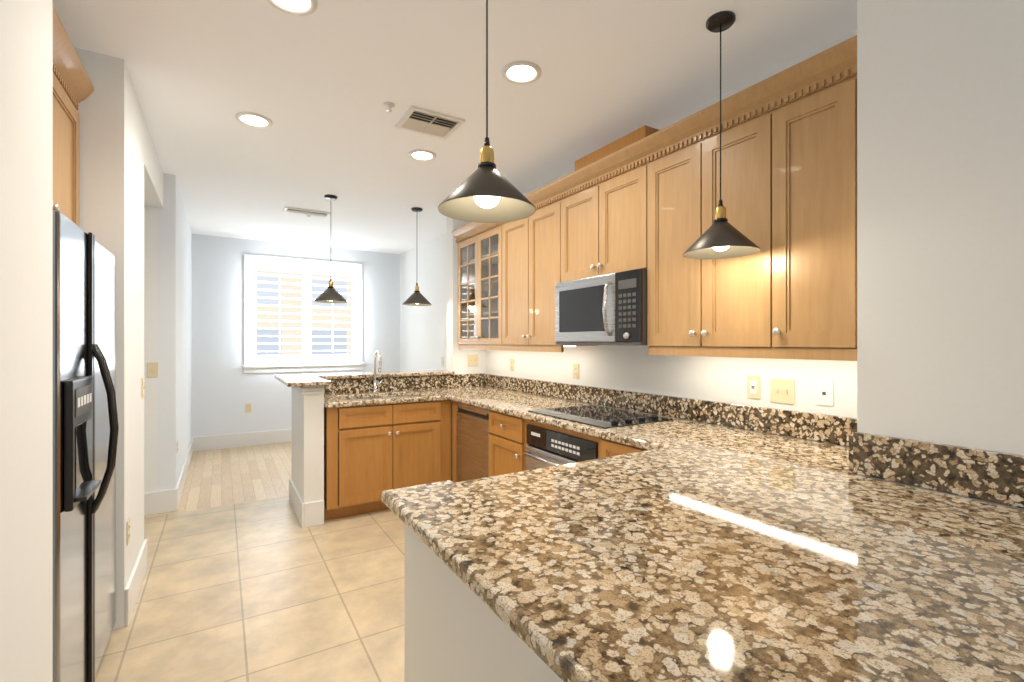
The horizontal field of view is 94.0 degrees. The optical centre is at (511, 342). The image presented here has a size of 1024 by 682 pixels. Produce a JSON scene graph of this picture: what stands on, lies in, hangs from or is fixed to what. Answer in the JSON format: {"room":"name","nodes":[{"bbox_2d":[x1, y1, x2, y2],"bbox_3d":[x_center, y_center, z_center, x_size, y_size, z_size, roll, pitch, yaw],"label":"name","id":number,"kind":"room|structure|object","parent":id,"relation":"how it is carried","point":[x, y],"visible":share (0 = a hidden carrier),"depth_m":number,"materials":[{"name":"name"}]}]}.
{"room":"kitchen","nodes":[
{"label":"kitchen","id":0,"kind":"room"},
{"bbox_2d":[0,0,162,681],"bbox_3d":[-1.572,0.005,0.882,0.970,2.730,6.340,0,0,-31],"label":"wall","id":1,"kind":"structure","parent":0,"point":[26,340],"depth_m":1.30,"materials":[{"name":"white paint"}]},
{"bbox_2d":[127,517,129,545],"bbox_3d":[-1.907,0.940,2.375,0.007,0.118,0.072,0,0,-31],"label":"electrical outlet","id":2,"kind":"object","parent":1,"relation":"attached to","point":[128,530],"visible":0.96,"depth_m":2.36,"materials":[{"name":"beige plastic"}]},
{"bbox_2d":[124,539,146,626],"bbox_3d":[-2.036,1.280,2.595,0.016,0.180,0.690,0,0,-31],"label":"baseboard","id":3,"kind":"structure","parent":1,"relation":"attached to","point":[134,584],"depth_m":2.49,"materials":[{"name":"white"}]},
{"bbox_2d":[142,377,144,397],"bbox_3d":[-2.177,0.266,2.825,0.012,0.118,0.072,0,0,-31],"label":"light switch","id":4,"kind":"object","parent":1,"relation":"attached to","point":[143,386],"visible":1,"depth_m":2.82,"materials":[{"name":"beige plastic"}]},
{"bbox_2d":[74,47,93,233],"bbox_3d":[-2.462,0.005,2.336,0.720,2.730,0.690,0,0,-31],"label":"wall","id":5,"kind":"structure","parent":0,"point":[86,107],"depth_m":2.23,"materials":[{"name":"white paint"}]},
{"bbox_2d":[144,205,156,492],"bbox_3d":[-3.622,0.005,3.416,1.760,2.730,0.120,0,0,-31],"label":"wall","id":6,"kind":"structure","parent":0,"point":[150,344],"depth_m":3.80,"materials":[{"name":"white paint"}]},
{"bbox_2d":[147,362,157,376],"bbox_3d":[-2.860,0.219,3.800,0.072,0.118,0.012,0,0,-31],"label":"switch","id":7,"kind":"object","parent":6,"relation":"attached to","point":[152,369],"visible":1,"depth_m":3.80,"materials":[{"name":"beige plastic"}]},
{"bbox_2d":[144,488,177,515],"bbox_3d":[-3.443,1.280,3.445,1.696,0.180,0.016,0,0,-31],"label":"baseboard","id":8,"kind":"structure","parent":6,"relation":"attached to","point":[159,502],"depth_m":3.82,"materials":[{"name":"white"}]},
{"bbox_2d":[157,173,191,490],"bbox_3d":[-3.426,0.005,4.904,0.120,2.730,2.460,0,0,-31],"label":"wall","id":9,"kind":"structure","parent":0,"point":[174,326],"depth_m":3.88,"materials":[{"name":"white paint"}]},
{"bbox_2d":[176,437,192,507],"bbox_3d":[-3.368,1.280,4.939,0.016,0.180,2.460,0,0,-31],"label":"baseboard","id":10,"kind":"structure","parent":9,"relation":"attached to","point":[182,477],"depth_m":4.57,"materials":[{"name":"white wood"}]},
{"bbox_2d":[144,442,291,517],"bbox_3d":[-2.326,1.400,5.654,3.100,0.060,2.720,0,0,-31],"label":"floor","id":11,"kind":"structure","parent":0,"point":[222,477],"depth_m":4.87,"materials":[{"name":"beige wood"}]},
{"bbox_2d":[95,479,451,681],"bbox_3d":[-0.672,1.400,1.394,4.700,0.060,6.280,0,0,-31],"label":"floor","id":12,"kind":"structure","parent":0,"point":[269,590],"depth_m":2.52,"materials":[{"name":"beige tile"}]},
{"bbox_2d":[53,209,118,681],"bbox_3d":[-1.906,0.476,1.656,0.862,1.763,0.912,0,0,-31],"label":"fridge","id":13,"kind":"object","parent":12,"relation":"on","point":[85,428],"visible":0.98,"depth_m":1.66,"materials":[{"name":"grey metal"}]},
{"bbox_2d":[292,385,451,502],"bbox_3d":[-1.109,0.846,4.215,1.475,1.048,0.745,0,0,-31],"label":"wall","id":14,"kind":"structure","parent":12,"relation":"on","point":[308,441],"depth_m":3.59,"materials":[{"name":"white paint"}]},
{"bbox_2d":[290,479,303,527],"bbox_3d":[-1.737,1.280,3.842,0.016,0.180,0.762,0,0,-31],"label":"baseboard","id":15,"kind":"structure","parent":14,"relation":"attached to","point":[296,501],"depth_m":3.73,"materials":[{"name":"white"}]},
{"bbox_2d":[304,500,323,527],"bbox_3d":[-1.476,1.280,3.564,0.140,0.180,0.016,0,0,-31],"label":"baseboard","id":16,"kind":"structure","parent":14,"relation":"attached to","point":[314,513],"depth_m":3.56,"materials":[{"name":"white"}]},
{"bbox_2d":[274,370,454,386],"bbox_3d":[-1.184,0.305,4.233,1.575,0.030,0.975,0,0,-31],"label":"bar","id":17,"kind":"object","parent":14,"relation":"on","point":[292,380],"visible":1,"depth_m":4.21,"materials":[{"name":"stone"}]},
{"bbox_2d":[452,401,483,482],"bbox_3d":[-0.043,0.932,3.901,0.620,0.876,0.644,0,0,-31],"label":"dishwasher","id":18,"kind":"object","parent":12,"relation":"on","point":[467,420],"depth_m":3.83,"materials":[{"name":"brown wood"}]},
{"bbox_2d":[405,525,563,681],"bbox_3d":[0.546,0.932,1.345,1.405,0.875,1.090,0,0,-31],"label":"wall","id":19,"kind":"structure","parent":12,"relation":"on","point":[457,629],"depth_m":1.16,"materials":[{"name":"white paint"}]},
{"bbox_2d":[484,409,591,477],"bbox_3d":[0.219,0.932,3.470,0.620,0.876,0.503,0,0,-31],"label":"base cabinet","id":20,"kind":"object","parent":12,"relation":"on","point":[505,443],"depth_m":3.32,"materials":[{"name":"brown wood"}]},
{"bbox_2d":[324,393,347,407],"bbox_3d":[-1.475,0.475,3.872,0.176,0.040,0.330,0,0,-31],"label":"countertop","id":21,"kind":"structure","parent":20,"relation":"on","point":[337,400],"depth_m":3.73,"materials":[{"name":"stone"}]},
{"bbox_2d":[338,396,407,427],"bbox_3d":[-1.126,0.601,4.085,0.684,0.209,0.404,0,0,-31],"label":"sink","id":22,"kind":"object","parent":21,"relation":"in","point":[358,399],"visible":0.02,"depth_m":4.17,"materials":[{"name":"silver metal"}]},
{"bbox_2d":[372,350,383,392],"bbox_3d":[-1.172,0.262,4.248,0.106,0.383,0.209,0,0,-31],"label":"faucet","id":23,"kind":"object","parent":21,"relation":"on","point":[375,384],"visible":1,"depth_m":4.28,"materials":[{"name":"silver metal"}]},
{"bbox_2d":[420,373,1023,524],"bbox_3d":[0.544,0.404,2.962,0.707,0.182,4.297,0,0,-31],"label":"countertop","id":24,"kind":"structure","parent":20,"relation":"on","point":[985,475],"depth_m":2.12,"materials":[{"name":"stone"}]},
{"bbox_2d":[528,405,672,428],"bbox_3d":[0.522,0.441,2.962,0.530,0.026,0.740,0,0,-31],"label":"cooktop","id":25,"kind":"object","parent":24,"relation":"in","point":[600,417],"visible":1,"depth_m":2.88,"materials":[{"name":"black glass"}]},
{"bbox_2d":[592,436,646,458],"bbox_3d":[0.830,0.932,2.465,0.620,0.876,0.490,0,0,-31],"label":"base cabinet","id":26,"kind":"object","parent":12,"relation":"on","point":[606,448],"depth_m":2.41,"materials":[{"name":"brown wood"}]},
{"bbox_2d":[523,424,597,470],"bbox_3d":[0.496,0.870,2.946,0.651,0.676,0.676,0,0,-31],"label":"oven","id":27,"kind":"object","parent":26,"relation":"in","point":[545,447],"visible":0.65,"depth_m":2.83,"materials":[{"name":"grey metal"}]},
{"bbox_2d":[381,441,1023,681],"bbox_3d":[0.482,0.475,1.199,1.230,0.040,1.350,0,0,-31],"label":"countertop","id":28,"kind":"structure","parent":26,"relation":"on","point":[681,550],"depth_m":0.95,"materials":[{"name":"stone"}]},
{"bbox_2d":[192,234,399,436],"bbox_3d":[-2.900,0.005,6.733,2.920,2.730,0.120,0,0,-31],"label":"wall","id":29,"kind":"structure","parent":0,"point":[225,388],"depth_m":6.26,"materials":[{"name":"white paint"}]},
{"bbox_2d":[193,429,291,451],"bbox_3d":[-2.865,1.280,6.675,2.680,0.180,0.016,0,0,-31],"label":"baseboard","id":30,"kind":"structure","parent":29,"relation":"attached to","point":[212,442],"depth_m":6.25,"materials":[{"name":"white"}]},
{"bbox_2d":[245,404,250,412],"bbox_3d":[-3.482,0.870,6.304,0.072,0.118,0.007,0,0,-31],"label":"outlet","id":31,"kind":"object","parent":29,"relation":"attached to","point":[247,408],"visible":1,"depth_m":6.30,"materials":[{"name":"beige plastic"}]},
{"bbox_2d":[242,254,363,372],"bbox_3d":[-2.891,-0.375,6.708,1.570,1.570,0.168,0,0,-31],"label":"dining window","id":32,"kind":"structure","parent":29,"relation":"in","point":[306,361],"depth_m":6.67,"materials":[{"name":"white wood"}]},
{"bbox_2d":[53,0,856,253],"bbox_3d":[-1.378,-1.402,2.556,4.700,0.156,9.000,0,0,-31],"label":"ceiling","id":33,"kind":"structure","parent":0,"point":[323,83],"depth_m":2.53,"materials":[{"name":"white paint"}]},
{"bbox_2d":[235,112,272,127],"bbox_3d":[-1.574,-1.354,2.917,0.200,0.012,0.200,0,0,-31],"label":"recessed light","id":34,"kind":"object","parent":33,"relation":"in","point":[252,119],"visible":1,"depth_m":2.91,"materials":[{"name":"white glass"}]},
{"bbox_2d":[266,0,316,15],"bbox_3d":[-0.874,-1.354,1.880,0.200,0.012,0.200,0,0,-31],"label":"recessed light","id":35,"kind":"object","parent":33,"relation":"in","point":[300,7],"visible":1,"depth_m":1.92,"materials":[{"name":"white glass"}]},
{"bbox_2d":[283,206,330,216],"bbox_3d":[-2.125,-1.351,4.958,0.440,0.027,0.160,0,0,-31],"label":"ceiling vent","id":36,"kind":"object","parent":33,"relation":"in","point":[306,211],"visible":0.94,"depth_m":4.93,"materials":[{"name":"white metal"}]},
{"bbox_2d":[314,194,347,302],"bbox_3d":[-1.688,-0.868,4.451,0.300,0.984,0.300,0,0,-31],"label":"pendant light","id":37,"kind":"object","parent":33,"relation":"hanging from","point":[330,294],"visible":1,"depth_m":4.40,"materials":[{"name":"black metal"}]},
{"bbox_2d":[402,207,431,305],"bbox_3d":[-0.968,-0.871,4.865,0.300,0.979,0.300,0,0,-31],"label":"pendant light","id":38,"kind":"object","parent":33,"relation":"hanging from","point":[416,298],"visible":1,"depth_m":4.81,"materials":[{"name":"black metal"}]},
{"bbox_2d":[408,149,435,160],"bbox_3d":[-0.651,-1.354,3.466,0.200,0.012,0.200,0,0,-31],"label":"recessed light","id":39,"kind":"object","parent":33,"relation":"in","point":[422,155],"visible":1,"depth_m":3.46,"materials":[{"name":"white glass"}]},
{"bbox_2d":[395,105,464,139],"bbox_3d":[-0.510,-1.351,2.955,0.340,0.017,0.300,0,0,-31],"label":"ceiling vent","id":40,"kind":"object","parent":33,"relation":"in","point":[427,122],"visible":0.98,"depth_m":2.94,"materials":[{"name":"white metal"}]},
{"bbox_2d":[438,0,535,222],"bbox_3d":[-0.077,-0.883,1.474,0.300,0.954,0.300,0,0,-31],"label":"pendant light","id":41,"kind":"object","parent":33,"relation":"hanging from","point":[486,191],"visible":1,"depth_m":1.47,"materials":[{"name":"black metal"}]},
{"bbox_2d":[502,61,540,83],"bbox_3d":[0.048,-1.354,2.405,0.200,0.012,0.200,0,0,-31],"label":"recessed light","id":42,"kind":"object","parent":33,"relation":"in","point":[520,72],"visible":1,"depth_m":2.40,"materials":[{"name":"white glass"}]},
{"bbox_2d":[683,11,760,258],"bbox_3d":[0.881,-0.868,2.016,0.300,0.984,0.300,0,0,-31],"label":"pendant light","id":43,"kind":"object","parent":33,"relation":"hanging from","point":[721,237],"visible":1,"depth_m":2.00,"materials":[{"name":"black metal"}]},
{"bbox_2d":[447,217,485,387],"bbox_3d":[-0.471,0.005,4.951,0.380,2.730,0.150,0,0,-31],"label":"wall","id":44,"kind":"structure","parent":0,"point":[457,360],"depth_m":4.84,"materials":[{"name":"white paint"}]},
{"bbox_2d":[468,354,477,365],"bbox_3d":[-0.398,0.185,4.899,0.118,0.118,0.012,0,0,-31],"label":"electrical outlet","id":45,"kind":"object","parent":44,"relation":"attached to","point":[473,360],"visible":1,"depth_m":4.90,"materials":[{"name":"beige plastic"}]},
{"bbox_2d":[400,30,856,446],"bbox_3d":[-0.042,0.005,4.726,0.120,2.730,6.520,0,0,-31],"label":"wall","id":46,"kind":"structure","parent":0,"point":[423,345],"depth_m":3.23,"materials":[{"name":"white paint"}]},
{"bbox_2d":[510,358,513,370],"bbox_3d":[-0.001,0.214,4.535,0.007,0.118,0.072,0,0,-31],"label":"electrical outlet","id":47,"kind":"object","parent":46,"relation":"attached to","point":[511,364],"visible":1,"depth_m":4.54,"materials":[{"name":"beige plastic"}]},
{"bbox_2d":[495,175,597,346],"bbox_3d":[0.274,-0.543,3.752,0.348,1.137,0.931,0,0,-31],"label":"upper cabinet","id":48,"kind":"object","parent":46,"relation":"attached to","point":[531,251],"depth_m":3.61,"materials":[{"name":"brown wood"}]},
{"bbox_2d":[573,364,578,378],"bbox_3d":[0.497,0.226,3.715,0.007,0.118,0.072,0,0,-31],"label":"electrical outlet","id":49,"kind":"object","parent":46,"relation":"attached to","point":[575,371],"visible":1,"depth_m":3.71,"materials":[{"name":"beige plastic"}]},
{"bbox_2d":[567,139,646,280],"bbox_3d":[0.689,-0.761,3.070,0.348,0.702,0.790,0,0,-31],"label":"upper cabinet","id":50,"kind":"object","parent":46,"relation":"attached to","point":[607,199],"depth_m":2.90,"materials":[{"name":"brown wood"}]},
{"bbox_2d":[555,269,646,345],"bbox_3d":[0.646,-0.194,3.043,0.448,0.423,0.782,0,0,-31],"label":"microwave","id":51,"kind":"object","parent":50,"relation":"attached to","point":[608,309],"visible":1,"depth_m":2.86,"materials":[{"name":"grey metal"}]},
{"bbox_2d":[647,87,750,350],"bbox_3d":[1.076,-0.543,2.433,0.348,1.137,0.824,0,0,-31],"label":"upper cabinet","id":52,"kind":"object","parent":46,"relation":"attached to","point":[649,203],"depth_m":2.36,"materials":[{"name":"brown wood"}]},
{"bbox_2d":[575,125,658,170],"bbox_3d":[0.722,-1.172,3.054,0.307,0.116,0.630,0,0,-31],"label":"duct","id":53,"kind":"object","parent":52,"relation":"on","point":[644,131],"visible":0.21,"depth_m":2.91,"materials":[{"name":"brown wood"}]},
{"bbox_2d":[747,375,759,398],"bbox_3d":[1.251,0.233,2.475,0.008,0.118,0.072,0,0,-31],"label":"outlet","id":54,"kind":"object","parent":46,"relation":"attached to","point":[753,387],"visible":1,"depth_m":2.47,"materials":[{"name":"beige plastic"}]},
{"bbox_2d":[770,379,794,403],"bbox_3d":[1.326,0.241,2.348,0.012,0.118,0.118,0,0,-31],"label":"light switch","id":55,"kind":"object","parent":46,"relation":"attached to","point":[782,390],"visible":1,"depth_m":2.35,"materials":[{"name":"beige plastic"}]},
{"bbox_2d":[751,35,856,354],"bbox_3d":[1.337,-0.543,2.004,0.348,1.137,0.429,0,0,-31],"label":"upper cabinet","id":56,"kind":"object","parent":46,"relation":"attached to","point":[804,117],"depth_m":1.93,"materials":[{"name":"brown wood"}]},
{"bbox_2d":[816,379,832,405],"bbox_3d":[1.428,0.229,2.184,0.008,0.120,0.075,0,0,-31],"label":"jack","id":57,"kind":"object","parent":46,"relation":"attached to","point":[824,391],"visible":1,"depth_m":2.18,"materials":[{"name":"white plastic"}]},
{"bbox_2d":[857,0,1023,509],"bbox_3d":[2.079,0.005,0.796,0.580,2.730,2.400,0,0,-31],"label":"wall","id":58,"kind":"structure","parent":0,"point":[940,221],"depth_m":1.48,"materials":[{"name":"white paint"}]},
{"bbox_3d":[-2.369,0.005,1.374,0.120,2.730,1.050,0,0,-31],"label":"wall","id":59,"kind":"structure","parent":0,"visible":0},
{"bbox_2d":[53,6,93,226],"bbox_3d":[-1.999,-0.811,1.599,0.735,0.762,1.040,0,0,-31],"label":"upper cabinet","id":60,"kind":"object","parent":59,"relation":"attached to","point":[73,86],"visible":0.23,"depth_m":2.01,"materials":[{"name":"brown wood"}]},
{"label":"outside","id":61,"kind":"structure","parent":0,"visible":0},
{"bbox_2d":[256,270,351,354],"bbox_3d":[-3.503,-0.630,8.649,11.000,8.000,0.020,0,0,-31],"label":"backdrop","id":62,"kind":"structure","parent":61,"point":[283,332],"depth_m":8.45,"materials":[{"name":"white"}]}
]}

